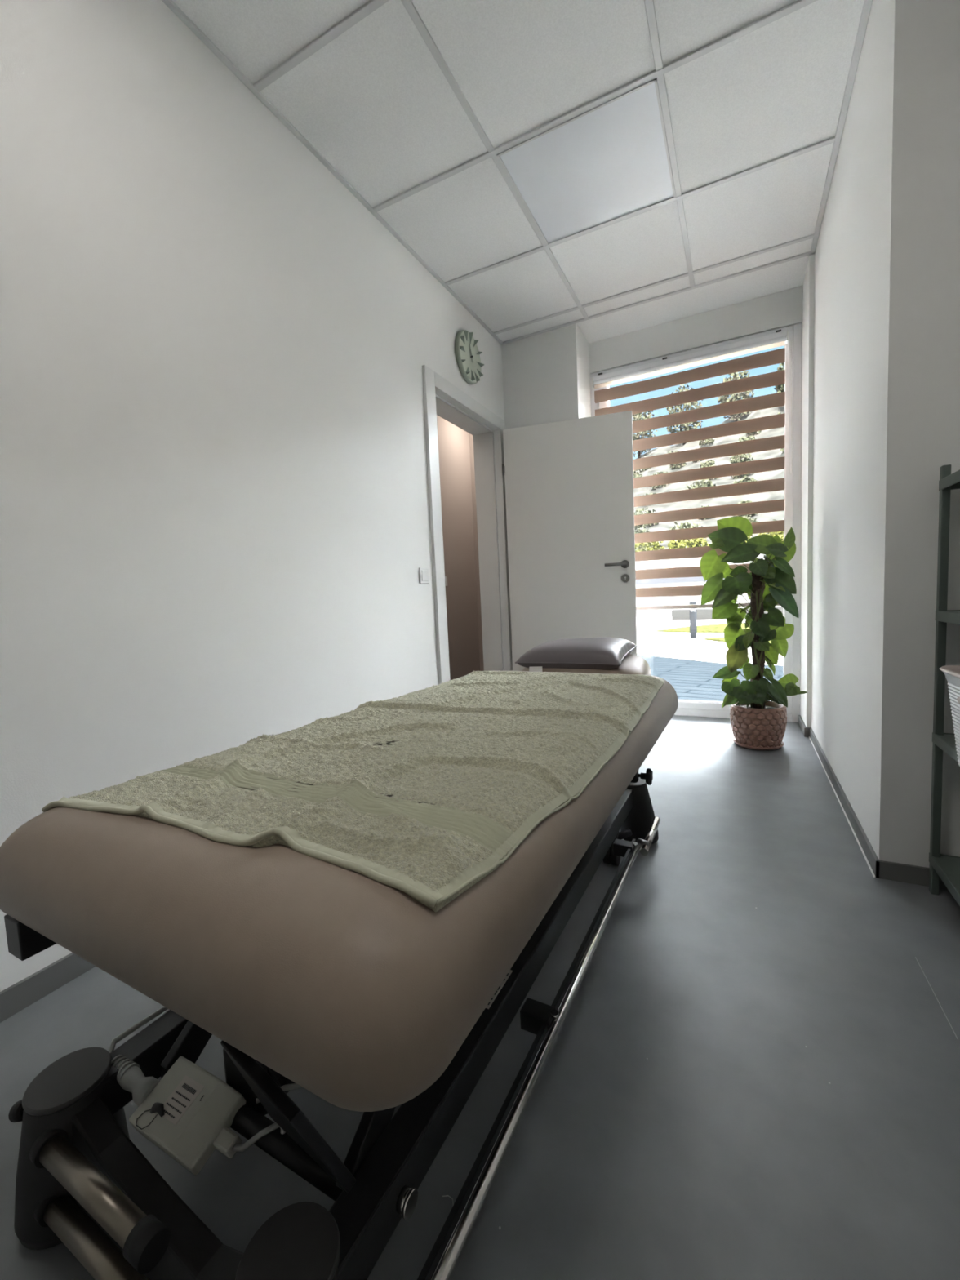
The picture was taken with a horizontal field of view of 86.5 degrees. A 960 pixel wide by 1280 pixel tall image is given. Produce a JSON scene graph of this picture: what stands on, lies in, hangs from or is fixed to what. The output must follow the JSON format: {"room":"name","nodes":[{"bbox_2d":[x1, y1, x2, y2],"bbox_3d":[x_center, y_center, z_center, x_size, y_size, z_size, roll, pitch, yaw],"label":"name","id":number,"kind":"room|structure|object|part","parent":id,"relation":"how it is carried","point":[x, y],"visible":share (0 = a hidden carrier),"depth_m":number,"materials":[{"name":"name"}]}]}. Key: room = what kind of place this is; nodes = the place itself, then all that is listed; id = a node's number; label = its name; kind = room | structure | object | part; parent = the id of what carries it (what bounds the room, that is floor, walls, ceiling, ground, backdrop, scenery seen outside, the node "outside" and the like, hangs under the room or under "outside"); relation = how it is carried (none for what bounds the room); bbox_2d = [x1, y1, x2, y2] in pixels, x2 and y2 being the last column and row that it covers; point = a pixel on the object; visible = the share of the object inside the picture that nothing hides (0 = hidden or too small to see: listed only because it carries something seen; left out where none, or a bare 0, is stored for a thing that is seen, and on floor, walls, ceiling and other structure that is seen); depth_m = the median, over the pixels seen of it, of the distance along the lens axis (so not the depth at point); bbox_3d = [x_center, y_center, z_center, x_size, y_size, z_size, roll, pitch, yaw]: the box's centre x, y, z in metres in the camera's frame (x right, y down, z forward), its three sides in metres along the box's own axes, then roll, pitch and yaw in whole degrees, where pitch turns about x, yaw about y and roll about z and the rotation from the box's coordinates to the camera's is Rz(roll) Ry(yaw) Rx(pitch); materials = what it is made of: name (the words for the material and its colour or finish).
{"room":"physiotherapy treatment room","nodes":[
{"label":"physiotherapy treatment room","id":0,"kind":"room"},
{"bbox_2d":[0,0,504,991],"bbox_3d":[-0.925,-0.572,1.591,0.170,2.720,6.900,0,5,27],"label":"wall","id":1,"kind":"structure","parent":0,"point":[215,528],"depth_m":1.50,"materials":[{"name":"white paint"}]},
{"bbox_2d":[0,952,95,1022],"bbox_3d":[-1.246,0.848,0.745,0.011,0.062,4.640,0,5,27],"label":"baseboard","id":2,"kind":"structure","parent":1,"relation":"attached to","point":[20,995],"depth_m":1.18,"materials":[{"name":"grey"}]},
{"bbox_2d":[418,567,429,583],"bbox_3d":[-0.288,-0.333,2.640,0.013,0.082,0.082,0,5,27],"label":"light switch","id":3,"kind":"object","parent":1,"relation":"attached to","point":[424,578],"visible":1,"depth_m":2.63,"materials":[{"name":"white paint"}]},
{"bbox_2d":[454,329,484,384],"bbox_3d":[-0.059,-1.696,3.058,0.055,0.290,0.290,0,5,27],"label":"wall clock","id":4,"kind":"object","parent":1,"relation":"attached to","point":[467,353],"visible":1,"depth_m":3.03,"materials":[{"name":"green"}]},
{"bbox_2d":[422,364,637,684],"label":"door","id":5,"kind":"structure","parent":1,"relation":"in","point":[555,501],"depth_m":3.38,"materials":[{"name":"white paint"}]},
{"bbox_3d":[-0.100,-0.428,3.216,0.208,2.090,1.018,0,5,27],"label":"frame","id":6,"kind":"part","parent":5,"relation":"part of","materials":[{"name":"white paint"}]},
{"bbox_3d":[0.879,-0.485,3.276,0.151,0.052,0.056,-1,5,18],"label":"handle","id":7,"kind":"part","parent":5,"relation":"part of","materials":[{"name":"silver metal"}]},
{"bbox_2d":[436,414,484,679],"bbox_3d":[-0.537,-0.740,3.404,0.780,2.720,3.300,0,5,27],"label":"wall","id":8,"kind":"structure","parent":0,"point":[455,445],"depth_m":4.64,"materials":[{"name":"beige paint"}]},
{"bbox_2d":[444,576,447,586],"bbox_3d":[-0.303,-0.504,4.380,0.013,0.082,0.082,0,5,27],"label":"light switch","id":9,"kind":"object","parent":8,"relation":"attached to","point":[446,577],"visible":0.46,"depth_m":4.39,"materials":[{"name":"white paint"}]},
{"bbox_2d":[0,715,959,1279],"bbox_3d":[0.065,0.842,0.811,2.630,0.062,6.140,0,5,27],"label":"floor","id":10,"kind":"structure","parent":0,"point":[751,1071],"depth_m":0.91,"materials":[{"name":"grey plastic"}]},
{"bbox_2d":[0,653,678,1279],"bbox_3d":[0.036,0.460,1.354,0.772,0.616,2.150,0,5,29],"label":"massage table","id":11,"kind":"object","parent":10,"relation":"on","point":[333,982],"visible":0.74,"depth_m":0.60,"materials":[{"name":"brown leather"}]},
{"bbox_3d":[-0.684,0.703,0.763,0.029,0.032,0.026,-1,5,19],"label":"pin knob","id":12,"kind":"part","parent":11,"relation":"part of","materials":[{"name":"black plastic"}]},
{"bbox_3d":[-0.608,0.739,0.758,0.131,0.194,0.140,0,5,29],"label":"leg","id":13,"kind":"part","parent":11,"relation":"part of","materials":[{"name":"black plastic"}]},
{"bbox_2d":[164,1090,190,1118],"bbox_3d":[-0.424,0.649,0.712,0.034,0.008,0.023,0,5,29],"label":"print","id":14,"kind":"object","parent":11,"relation":"on","point":[176,1103],"depth_m":0.71,"materials":[{"name":"grey paint"}]},
{"bbox_3d":[-0.404,0.536,0.921,0.016,0.274,0.348,0,5,29],"label":"lifting arm","id":15,"kind":"part","parent":11,"relation":"part of","materials":[{"name":"black metal"}]},
{"bbox_3d":[-0.232,0.562,0.604,0.166,0.160,0.083,1,6,36],"label":"mechanism plate","id":16,"kind":"part","parent":11,"relation":"part of","materials":[{"name":"black metal"}]},
{"bbox_3d":[-0.178,0.738,0.525,0.131,0.194,0.140,0,5,29],"label":"leg","id":17,"kind":"part","parent":11,"relation":"part of","materials":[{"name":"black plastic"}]},
{"bbox_2d":[41,670,663,912],"bbox_3d":[-0.038,0.191,1.215,0.740,0.063,1.372,0,5,29],"label":"bath towel","id":18,"kind":"object","parent":11,"relation":"on","point":[517,776],"visible":1,"depth_m":0.81,"materials":[{"name":"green fabric"}]},
{"bbox_3d":[-0.088,0.536,0.749,0.016,0.274,0.348,0,5,29],"label":"lifting arm","id":19,"kind":"part","parent":11,"relation":"part of","materials":[{"name":"black metal"}]},
{"bbox_2d":[487,973,508,1004],"bbox_3d":[0.024,0.605,0.891,0.022,0.001,0.080,0,5,29],"label":"print","id":20,"kind":"object","parent":11,"relation":"on","point":[503,988],"depth_m":0.88,"materials":[{"name":"grey"}]},
{"bbox_3d":[0.025,0.606,0.893,0.028,0.001,0.095,0,5,29],"label":"type plate","id":21,"kind":"part","parent":11,"relation":"part of","materials":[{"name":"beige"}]},
{"bbox_3d":[0.141,0.681,0.917,0.018,0.018,1.445,0,5,29],"label":"foot rail","id":22,"kind":"part","parent":11,"relation":"part of","materials":[{"name":"silver metal"}]},
{"bbox_3d":[0.106,0.690,0.931,0.057,0.036,0.036,0,5,29],"label":"rail arm","id":23,"kind":"part","parent":11,"relation":"part of","materials":[{"name":"black metal"}]},
{"bbox_2d":[515,637,637,671],"bbox_3d":[0.401,0.059,2.117,0.430,0.124,0.325,0,5,29],"label":"pillow","id":24,"kind":"object","parent":11,"relation":"on","point":[584,653],"visible":0.95,"depth_m":2.02,"materials":[{"name":"grey leather"}]},
{"bbox_3d":[0.432,0.625,1.530,0.057,0.036,0.036,0,5,29],"label":"rail arm","id":25,"kind":"part","parent":11,"relation":"part of","materials":[{"name":"black metal"}]},
{"bbox_3d":[0.557,0.598,1.800,0.134,0.194,0.140,0,5,29],"label":"leg","id":26,"kind":"part","parent":11,"relation":"part of","materials":[{"name":"black plastic"}]},
{"bbox_3d":[0.475,0.395,1.479,0.043,0.050,0.044,0,5,29],"label":"star knob","id":27,"kind":"part","parent":11,"relation":"part of","materials":[{"name":"black plastic"}]},
{"bbox_3d":[0.534,0.610,1.596,0.023,0.029,0.221,0,5,29],"label":"rail handle","id":28,"kind":"part","parent":11,"relation":"part of","materials":[{"name":"silver metal"}]},
{"bbox_2d":[732,737,784,750],"bbox_3d":[1.530,0.568,2.809,0.250,0.022,0.250,0,5,27],"label":"saucer","id":29,"kind":"object","parent":10,"relation":"on","point":[733,739],"visible":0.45,"depth_m":2.72,"materials":[{"name":"ceramic"}]},
{"bbox_2d":[699,516,807,747],"bbox_3d":[1.476,-0.051,2.771,0.513,1.242,0.274,0,5,27],"label":"potted plant","id":30,"kind":"object","parent":29,"relation":"on","point":[757,717],"visible":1,"depth_m":2.72,"materials":[{"name":"green plant"}]},
{"bbox_3d":[1.525,0.459,2.800,0.276,0.218,0.277,0,5,27],"label":"pot","id":31,"kind":"part","parent":30,"relation":"part of","materials":[{"name":"ceramic"}]},
{"bbox_2d":[928,464,959,906],"bbox_3d":[1.203,0.165,0.928,0.361,1.165,0.860,0,5,27],"label":"metal shelf","id":32,"kind":"object","parent":10,"relation":"on","point":[945,867],"visible":1,"depth_m":1.36,"materials":[{"name":"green metal"}]},
{"bbox_2d":[938,665,959,766],"bbox_3d":[1.135,0.183,0.947,0.360,0.219,0.366,0,5,27],"label":"storage basket","id":33,"kind":"object","parent":32,"relation":"on","point":[952,673],"visible":1,"depth_m":1.12,"materials":[{"name":"grey plastic"}]},
{"bbox_2d":[172,0,864,343],"bbox_3d":[0.007,-1.954,0.645,2.560,0.300,6.320,0,5,27],"label":"ceiling","id":34,"kind":"structure","parent":0,"point":[375,101],"depth_m":1.86,"materials":[{"name":"tile"}]},
{"bbox_2d":[161,0,872,345],"bbox_3d":[-0.106,-1.775,0.421,2.360,0.010,5.797,0,5,27],"label":"grid","id":35,"kind":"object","parent":34,"relation":"attached to","point":[371,6],"depth_m":1.94,"materials":[{"name":"white metal"}]},
{"bbox_2d":[496,78,675,245],"bbox_3d":[0.469,-1.942,2.140,0.601,0.009,0.601,0,5,27],"label":"ceiling light panel","id":36,"kind":"object","parent":34,"relation":"attached to","point":[609,162],"visible":1,"depth_m":2.09,"materials":[{"name":"white plastic"}]},
{"bbox_2d":[501,285,802,429],"bbox_3d":[1.150,-0.826,3.503,1.800,2.720,0.628,0,5,27],"label":"wall","id":37,"kind":"structure","parent":0,"point":[546,375],"depth_m":3.38,"materials":[{"name":"white paint"}]},
{"bbox_2d":[590,323,802,722],"bbox_3d":[1.412,-0.679,3.436,1.273,2.414,0.078,0,5,27],"label":"window","id":38,"kind":"structure","parent":37,"relation":"in","point":[793,482],"depth_m":3.13,"materials":[{"name":"white plastic"}]},
{"bbox_2d":[591,329,792,609],"bbox_3d":[1.355,-1.025,3.353,1.191,1.634,0.063,0,5,27],"label":"zebra blind","id":39,"kind":"object","parent":38,"relation":"attached to","point":[777,339],"visible":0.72,"depth_m":3.28,"materials":[{"name":"brown fabric"}]},
{"bbox_3d":[1.851,-1.383,3.042,0.021,0.782,0.010,0,5,27],"label":"pull cord","id":40,"kind":"part","parent":39,"relation":"part of","materials":[{"name":"white paint"}]},
{"bbox_2d":[800,0,959,867],"bbox_3d":[1.890,-0.757,2.244,0.660,2.720,2.210,0,5,27],"label":"wall","id":41,"kind":"structure","parent":0,"point":[881,384],"depth_m":1.46,"materials":[{"name":"white paint"}]},
{"bbox_2d":[798,715,947,889],"bbox_3d":[1.830,0.585,2.237,0.572,0.054,1.910,0,5,27],"label":"baseboard","id":42,"kind":"structure","parent":41,"relation":"attached to","point":[913,874],"depth_m":1.57,"materials":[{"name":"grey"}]},
{"label":"outside","id":43,"kind":"structure","parent":0,"visible":0},
{"bbox_2d":[636,615,783,665],"bbox_3d":[15.346,-1.929,27.934,23.000,0.290,56.210,0,5,27],"label":"ground","id":44,"kind":"structure","parent":43,"point":[650,642],"depth_m":8.92,"materials":[{"name":"white concrete"}]},
{"bbox_2d":[689,601,697,638],"bbox_3d":[4.005,-0.376,9.586,0.124,0.680,0.124,0,5,27],"label":"bollard light","id":45,"kind":"object","parent":44,"relation":"on","point":[693,620],"visible":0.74,"depth_m":9.54,"materials":[{"name":"grey metal"}]},
{"bbox_2d":[655,622,750,632],"bbox_3d":[7.162,-0.306,10.920,6.200,0.030,4.100,0,5,27],"label":"lawn","id":46,"kind":"structure","parent":44,"relation":"on","point":[720,628],"depth_m":11.29,"materials":[{"name":"plant"}]},
{"bbox_2d":[635,554,781,616],"bbox_3d":[8.654,-1.864,16.964,21.000,2.000,0.330,0,5,27],"label":"wall","id":47,"kind":"structure","parent":44,"relation":"on","point":[693,562],"depth_m":17.85,"materials":[{"name":"grey paint"}]},
{"bbox_2d":[671,606,783,620],"bbox_3d":[9.858,-0.778,13.473,9.000,0.300,0.350,0,5,27],"label":"wall","id":48,"kind":"structure","parent":44,"relation":"on","point":[701,614],"depth_m":15.03,"materials":[{"name":"white"}]},
{"bbox_2d":[704,636,771,643],"bbox_3d":[6.054,0.038,7.363,2.230,0.030,5.106,-5,5,-29],"label":"lawn","id":49,"kind":"structure","parent":44,"relation":"on","point":[720,638],"depth_m":8.94,"materials":[{"name":"yellow plant"}]},
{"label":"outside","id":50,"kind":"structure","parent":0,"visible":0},
{"bbox_2d":[633,405,783,550],"bbox_3d":[14.110,-10.925,31.105,52.000,17.215,30.000,0,5,27],"label":"building","id":51,"kind":"structure","parent":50,"point":[777,495],"depth_m":28.43,"materials":[{"name":"white paint"}]},
{"bbox_2d":[633,471,643,478],"bbox_3d":[10.684,-11.200,35.259,1.158,0.826,1.084,0,5,27],"label":"shrub","id":52,"kind":"object","parent":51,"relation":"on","point":[637,474],"visible":0.36,"depth_m":34.98,"materials":[{"name":"green plant"}]},
{"bbox_2d":[633,467,650,472],"bbox_3d":[11.898,-12.738,37.612,1.534,1.143,1.440,-2,5,6],"label":"shrub","id":53,"kind":"object","parent":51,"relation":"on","point":[643,469],"visible":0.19,"depth_m":37.51,"materials":[{"name":"green plant"}]},
{"bbox_2d":[634,524,650,533],"bbox_3d":[7.005,-4.681,22.776,1.329,0.982,1.274,0,5,27],"label":"shrub","id":54,"kind":"object","parent":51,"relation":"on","point":[639,530],"visible":0.25,"depth_m":22.55,"materials":[{"name":"green plant"}]},
{"bbox_2d":[631,400,657,458],"bbox_3d":[13.061,-17.267,42.240,2.996,4.874,2.858,-6,6,-34],"label":"tree","id":55,"kind":"object","parent":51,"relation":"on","point":[637,416],"visible":0.2,"depth_m":41.66,"materials":[{"name":"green plant"}]},
{"bbox_2d":[634,506,658,528],"bbox_3d":[7.920,-5.814,24.607,1.395,1.124,1.406,-4,5,-17],"label":"shrub","id":56,"kind":"object","parent":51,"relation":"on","point":[640,510],"visible":0.4,"depth_m":24.38,"materials":[{"name":"green plant"}]},
{"bbox_2d":[635,532,664,551],"bbox_3d":[6.397,-3.455,19.888,1.485,1.471,1.490,-4,5,-18],"label":"shrub","id":57,"kind":"object","parent":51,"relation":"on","point":[642,546],"visible":0.23,"depth_m":19.51,"materials":[{"name":"green plant"}]},
{"bbox_2d":[649,471,670,489],"bbox_3d":[10.630,-9.333,30.089,1.475,1.052,1.366,-5,5,-30],"label":"shrub","id":58,"kind":"object","parent":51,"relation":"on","point":[664,485],"visible":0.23,"depth_m":30.03,"materials":[{"name":"green plant"}]},
{"bbox_2d":[669,462,686,469],"bbox_3d":[13.366,-11.882,34.416,1.120,0.855,1.132,0,5,27],"label":"shrub","id":59,"kind":"object","parent":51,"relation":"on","point":[678,465],"visible":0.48,"depth_m":34.31,"materials":[{"name":"green plant"}]},
{"bbox_2d":[666,382,702,444],"bbox_3d":[15.890,-17.512,39.631,2.919,4.859,2.774,-3,5,-1],"label":"tree","id":60,"kind":"object","parent":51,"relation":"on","point":[685,426],"visible":0.44,"depth_m":39.28,"materials":[{"name":"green plant"}]},
{"bbox_2d":[670,520,702,541],"bbox_3d":[8.484,-4.396,21.082,1.394,1.087,1.490,0,5,27],"label":"shrub","id":61,"kind":"object","parent":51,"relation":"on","point":[686,525],"visible":0.2,"depth_m":20.95,"materials":[{"name":"green plant"}]},
{"bbox_2d":[666,527,709,549],"bbox_3d":[7.763,-3.495,19.181,1.493,1.412,1.495,-5,5,-24],"label":"shrub","id":62,"kind":"object","parent":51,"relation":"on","point":[680,544],"visible":0.4,"depth_m":18.86,"materials":[{"name":"green plant"}]},
{"bbox_2d":[684,478,715,489],"bbox_3d":[11.371,-7.783,26.387,1.532,1.194,1.466,0,5,27],"label":"shrub","id":63,"kind":"object","parent":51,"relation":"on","point":[702,482],"visible":0.35,"depth_m":25.97,"materials":[{"name":"green plant"}]},
{"bbox_2d":[697,438,714,448],"bbox_3d":[16.016,-13.963,36.112,1.005,0.911,1.168,-2,5,12],"label":"shrub","id":64,"kind":"object","parent":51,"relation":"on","point":[702,443],"visible":0.85,"depth_m":35.92,"materials":[{"name":"green plant"}]},
{"bbox_2d":[699,459,715,467],"bbox_3d":[13.917,-10.572,31.134,0.944,0.829,1.009,0,5,27],"label":"shrub","id":65,"kind":"object","parent":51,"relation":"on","point":[710,463],"visible":0.57,"depth_m":30.93,"materials":[{"name":"green plant"}]},
{"bbox_2d":[708,534,753,546],"bbox_3d":[9.094,-3.468,18.530,1.459,1.566,1.393,-5,5,-28],"label":"shrub","id":66,"kind":"object","parent":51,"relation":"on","point":[749,536],"visible":0.02,"depth_m":18.29,"materials":[{"name":"green plant"}]},
{"bbox_2d":[717,370,754,422],"bbox_3d":[19.402,-18.524,38.801,2.656,4.317,2.669,0,5,27],"label":"tree","id":67,"kind":"object","parent":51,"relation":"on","point":[735,397],"visible":0.35,"depth_m":38.46,"materials":[{"name":"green plant"}]},
{"bbox_2d":[729,453,753,463],"bbox_3d":[15.434,-10.707,30.121,1.210,0.961,1.249,-4,5,-14],"label":"shrub","id":68,"kind":"object","parent":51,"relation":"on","point":[745,457],"visible":0.66,"depth_m":29.94,"materials":[{"name":"green plant"}]},
{"bbox_2d":[731,473,753,479],"bbox_3d":[14.136,-9.011,27.341,1.290,0.922,1.172,-5,5,-27],"label":"shrub","id":69,"kind":"object","parent":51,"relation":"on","point":[735,477],"visible":0.19,"depth_m":27.26,"materials":[{"name":"green plant"}]},
{"bbox_2d":[733,476,757,483],"bbox_3d":[13.022,-7.608,25.054,1.080,0.827,1.065,0,5,27],"label":"shrub","id":70,"kind":"object","parent":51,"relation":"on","point":[745,479],"visible":0.22,"depth_m":24.81,"materials":[{"name":"green plant"}]},
{"bbox_2d":[736,435,755,442],"bbox_3d":[16.793,-12.277,32.095,1.335,1.041,1.271,-6,5,-31],"label":"shrub","id":71,"kind":"object","parent":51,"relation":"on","point":[743,438],"visible":0.2,"depth_m":31.84,"materials":[{"name":"green plant"}]},
{"bbox_2d":[735,500,757,516],"bbox_3d":[11.691,-5.731,22.519,1.080,0.894,1.111,0,5,27],"label":"shrub","id":72,"kind":"object","parent":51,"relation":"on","point":[743,501],"visible":0.17,"depth_m":22.32,"materials":[{"name":"green plant"}]},
{"bbox_2d":[739,515,758,522],"bbox_3d":[10.651,-4.551,20.549,1.111,0.918,1.124,0,5,27],"label":"shrub","id":73,"kind":"object","parent":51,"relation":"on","point":[748,518],"visible":0.09,"depth_m":20.27,"materials":[{"name":"green plant"}]},
{"bbox_2d":[745,430,761,435],"bbox_3d":[18.494,-14.140,34.508,1.015,0.848,1.013,0,5,27],"label":"shrub","id":74,"kind":"object","parent":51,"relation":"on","point":[750,433],"visible":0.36,"depth_m":34.34,"materials":[{"name":"green plant"}]},
{"bbox_2d":[757,519,783,540],"bbox_3d":[10.440,-3.463,17.867,1.557,1.487,1.500,0,5,27],"label":"shrub","id":75,"kind":"object","parent":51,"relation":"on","point":[780,534],"visible":0.08,"depth_m":17.55,"materials":[{"name":"green plant"}]},
{"bbox_2d":[773,362,783,392],"bbox_3d":[22.276,-18.254,36.303,2.454,4.050,2.551,0,5,27],"label":"tree","id":76,"kind":"object","parent":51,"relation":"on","point":[779,388],"visible":0.13,"depth_m":36.53,"materials":[{"name":"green plant"}]},
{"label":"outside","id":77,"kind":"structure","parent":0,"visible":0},
{"bbox_2d":[637,653,783,702],"bbox_3d":[3.333,0.158,7.573,14.000,0.001,8.380,0,5,27],"label":"terrace","id":78,"kind":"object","parent":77,"point":[693,680],"visible":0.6,"depth_m":5.44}
]}

